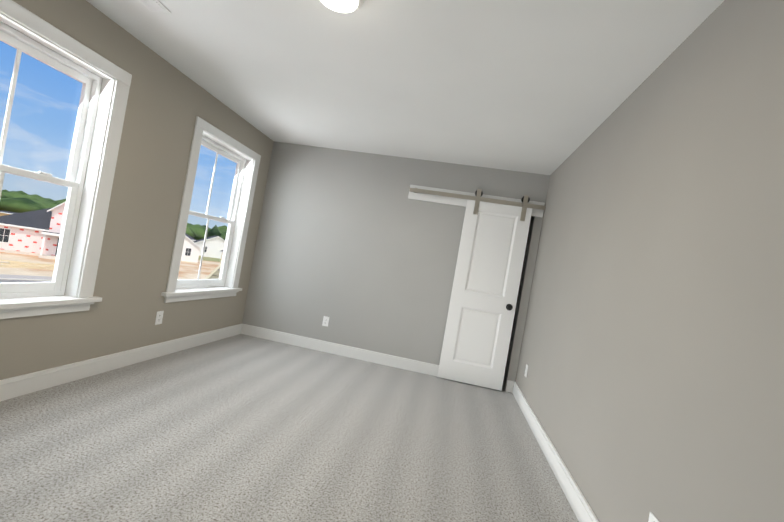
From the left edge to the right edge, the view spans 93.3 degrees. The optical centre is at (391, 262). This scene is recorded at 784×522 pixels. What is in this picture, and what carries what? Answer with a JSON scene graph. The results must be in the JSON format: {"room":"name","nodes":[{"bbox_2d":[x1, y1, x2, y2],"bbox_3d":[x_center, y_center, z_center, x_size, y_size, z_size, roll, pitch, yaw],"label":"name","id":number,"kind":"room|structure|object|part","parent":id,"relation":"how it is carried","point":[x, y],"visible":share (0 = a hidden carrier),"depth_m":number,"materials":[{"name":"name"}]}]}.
{"room":"empty bedroom","nodes":[
{"label":"empty bedroom","id":0,"kind":"room"},
{"bbox_2d":[0,0,273,379],"bbox_3d":[-2.178,-0.411,2.067,0.160,2.680,5.540,10,0,9],"label":"wall","id":1,"kind":"structure","parent":0,"point":[167,103],"depth_m":2.86,"materials":[{"name":"beige paint"}]},
{"bbox_2d":[0,0,131,318],"bbox_3d":[-2.131,-0.520,2.070,0.210,1.682,1.190,10,0,9],"label":"window","id":2,"kind":"structure","parent":1,"relation":"in","point":[98,183],"depth_m":2.46,"materials":[{"name":"white wood"}]},
{"bbox_3d":[-2.199,-0.533,2.082,0.070,1.495,0.889,10,0,9],"label":"near window frame sashes","id":3,"kind":"part","parent":2,"relation":"part of","materials":[{"name":"white wood"}]},
{"bbox_2d":[0,324,243,401],"bbox_3d":[-2.286,0.744,2.046,0.020,0.128,5.220,10,0,9],"label":"baseboard","id":4,"kind":"structure","parent":1,"relation":"attached to","point":[17,386],"depth_m":2.75,"materials":[{"name":"white wood"}]},
{"bbox_2d":[155,311,163,324],"bbox_3d":[-2.047,0.490,3.257,0.008,0.116,0.072,10,0,9],"label":"outlet","id":5,"kind":"object","parent":1,"relation":"attached to","point":[159,317],"visible":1,"depth_m":3.25,"materials":[{"name":"white plastic"}]},
{"bbox_2d":[161,116,260,302],"bbox_3d":[-1.848,-0.461,3.838,0.210,1.682,1.190,10,0,9],"label":"window","id":6,"kind":"structure","parent":1,"relation":"in","point":[202,127],"depth_m":3.92,"materials":[{"name":"white wood"}]},
{"bbox_3d":[-1.927,-0.456,3.850,0.044,1.395,0.829,10,0,9],"label":"window glass","id":7,"kind":"part","parent":6,"relation":"part of","materials":[{"name":"clear glass"}]},
{"bbox_3d":[-1.916,-0.474,3.849,0.070,1.495,0.889,10,0,9],"label":"far window frame sashes","id":8,"kind":"part","parent":6,"relation":"part of","materials":[{"name":"white wood"}]},
{"bbox_2d":[0,334,578,521],"bbox_3d":[-0.610,1.159,2.341,3.644,0.120,6.680,10,0,9],"label":"floor","id":9,"kind":"structure","parent":0,"point":[241,428],"depth_m":2.18,"materials":[{"name":"carpet"}]},
{"bbox_2d":[242,142,549,389],"bbox_3d":[-0.058,-0.033,4.441,3.644,2.680,0.160,10,0,9],"label":"wall","id":10,"kind":"structure","parent":0,"point":[360,250],"depth_m":4.40,"materials":[{"name":"beige paint"}]},
{"bbox_2d":[322,316,328,326],"bbox_3d":[-0.797,0.711,4.449,0.072,0.116,0.008,10,0,9],"label":"outlet","id":11,"kind":"object","parent":10,"relation":"attached to","point":[325,321],"visible":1,"depth_m":4.45,"materials":[{"name":"white plastic"}]},
{"bbox_2d":[240,324,438,375],"bbox_3d":[-0.631,1.042,4.406,2.517,0.128,0.018,10,0,9],"label":"baseboard","id":12,"kind":"structure","parent":10,"relation":"attached to","point":[282,337],"depth_m":4.39,"materials":[{"name":"white wood"}]},
{"bbox_2d":[408,185,545,390],"bbox_3d":[0.771,0.240,4.152,1.521,2.156,0.127,10,0,9],"label":"sliding door","id":13,"kind":"structure","parent":10,"relation":"attached to","point":[484,292],"depth_m":4.11,"materials":[{"name":"white wood"}]},
{"bbox_3d":[0.942,-0.718,4.179,1.514,0.053,0.040,10,0,9],"label":"rail","id":14,"kind":"part","parent":13,"relation":"part of","materials":[{"name":"silver metal"}]},
{"bbox_3d":[1.280,0.492,4.027,0.072,0.072,0.056,10,0,9],"label":"knob","id":15,"kind":"part","parent":13,"relation":"part of","materials":[{"name":"black metal"}]},
{"bbox_2d":[86,0,723,174],"bbox_3d":[-0.177,-1.364,2.356,3.644,0.120,6.680,10,0,9],"label":"ceiling","id":16,"kind":"structure","parent":0,"point":[546,87],"depth_m":2.39,"materials":[{"name":"white paint"}]},
{"bbox_2d":[138,0,170,12],"bbox_3d":[-1.425,-1.512,2.039,0.140,0.013,0.390,10,0,9],"label":"ceiling vent","id":17,"kind":"object","parent":16,"relation":"in","point":[154,5],"visible":1,"depth_m":2.17,"materials":[{"name":"white"}]},
{"bbox_2d":[320,0,364,12],"bbox_3d":[-0.261,-1.293,1.800,0.256,0.056,0.256,10,0,9],"label":"ceiling light fixture","id":18,"kind":"object","parent":16,"relation":"attached to","point":[345,6],"visible":0.98,"depth_m":1.83,"materials":[{"name":"white"}]},
{"bbox_2d":[504,0,783,521],"bbox_3d":[1.301,0.186,2.068,0.160,2.680,6.680,10,0,9],"label":"wall","id":19,"kind":"structure","parent":0,"point":[651,356],"depth_m":1.49,"materials":[{"name":"beige paint"}]},
{"bbox_2d":[508,381,598,521],"bbox_3d":[0.927,1.291,1.513,0.024,0.128,5.220,10,0,9],"label":"baseboard","id":20,"kind":"structure","parent":19,"relation":"attached to","point":[578,503],"depth_m":2.39,"materials":[{"name":"white wood"}]},
{"bbox_2d":[648,512,658,521],"bbox_3d":[0.953,0.997,1.362,0.020,0.116,0.072,10,0,9],"label":"outlet","id":21,"kind":"object","parent":19,"relation":"attached to","point":[652,518],"visible":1,"depth_m":1.38,"materials":[{"name":"white plastic"}]},
{"label":"outside","id":22,"kind":"structure","parent":0,"visible":0},
{"bbox_2d":[198,256,220,261],"bbox_3d":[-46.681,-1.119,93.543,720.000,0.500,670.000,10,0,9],"label":"ground","id":23,"kind":"structure","parent":22,"point":[211,259],"depth_m":86.31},
{"bbox_2d":[0,210,15,215],"bbox_3d":[-89.619,-10.307,88.930,12.740,3.000,9.740,10,0,-33],"label":"framing","id":24,"kind":"object","parent":23,"relation":"on","point":[5,213],"depth_m":84.59,"materials":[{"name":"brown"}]},
{"bbox_2d":[0,274,51,279],"bbox_3d":[-34.389,0.271,20.901,2.200,0.035,320.000,10,0,32],"label":"gravel","id":25,"kind":"object","parent":23,"relation":"on","point":[27,277],"depth_m":29.56,"materials":[{"name":"grey gravel"}]},
{"bbox_2d":[0,259,54,269],"bbox_3d":[-33.213,0.448,35.428,10.748,0.200,21.402,10,0,9],"label":"pile","id":26,"kind":"object","parent":23,"relation":"on","point":[15,264],"depth_m":34.80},
{"bbox_2d":[0,201,65,259],"bbox_3d":[-41.223,-4.594,47.730,14.840,7.600,13.640,10,0,-37],"label":"house","id":27,"kind":"structure","parent":23,"relation":"on","point":[40,242],"depth_m":42.36,"materials":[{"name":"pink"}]},
{"bbox_2d":[0,278,190,296],"bbox_3d":[-30.380,0.910,18.339,7.400,0.100,320.000,10,0,32],"label":"road","id":28,"kind":"structure","parent":23,"relation":"on","point":[20,279],"depth_m":27.97,"materials":[{"name":"grey asphalt"}]},
{"bbox_2d":[0,252,219,278],"bbox_3d":[-49.777,-2.305,30.748,34.700,0.030,320.000,10,0,32],"label":"lot","id":29,"kind":"structure","parent":23,"relation":"on","point":[190,270],"depth_m":40.57,"materials":[{"name":"beige soil"}]},
{"bbox_2d":[0,189,227,239],"bbox_3d":[-79.263,-13.357,134.861,183.933,13.109,167.735,10,0,9],"label":"trees","id":30,"kind":"object","parent":23,"relation":"on","point":[23,197],"depth_m":121.79,"materials":[{"name":"green plant"}]},
{"bbox_2d":[181,235,201,262],"bbox_3d":[-41.512,-3.384,71.126,8.200,5.400,7.710,10,0,-35],"label":"house","id":31,"kind":"structure","parent":23,"relation":"on","point":[189,245],"depth_m":69.45,"materials":[{"name":"white"}]},
{"bbox_2d":[193,235,224,257],"bbox_3d":[-46.615,-4.199,97.341,10.700,5.600,9.710,10,0,-31],"label":"house","id":32,"kind":"structure","parent":23,"relation":"on","point":[209,252],"depth_m":93.13,"materials":[{"name":"white"}]},
{"bbox_2d":[205,264,220,287],"bbox_3d":[-2.637,2.643,6.507,1.070,5.920,5.200,10,0,9],"label":"roof","id":33,"kind":"structure","parent":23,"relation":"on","point":[211,275],"depth_m":5.84,"materials":[{"name":"beige"}]}
]}

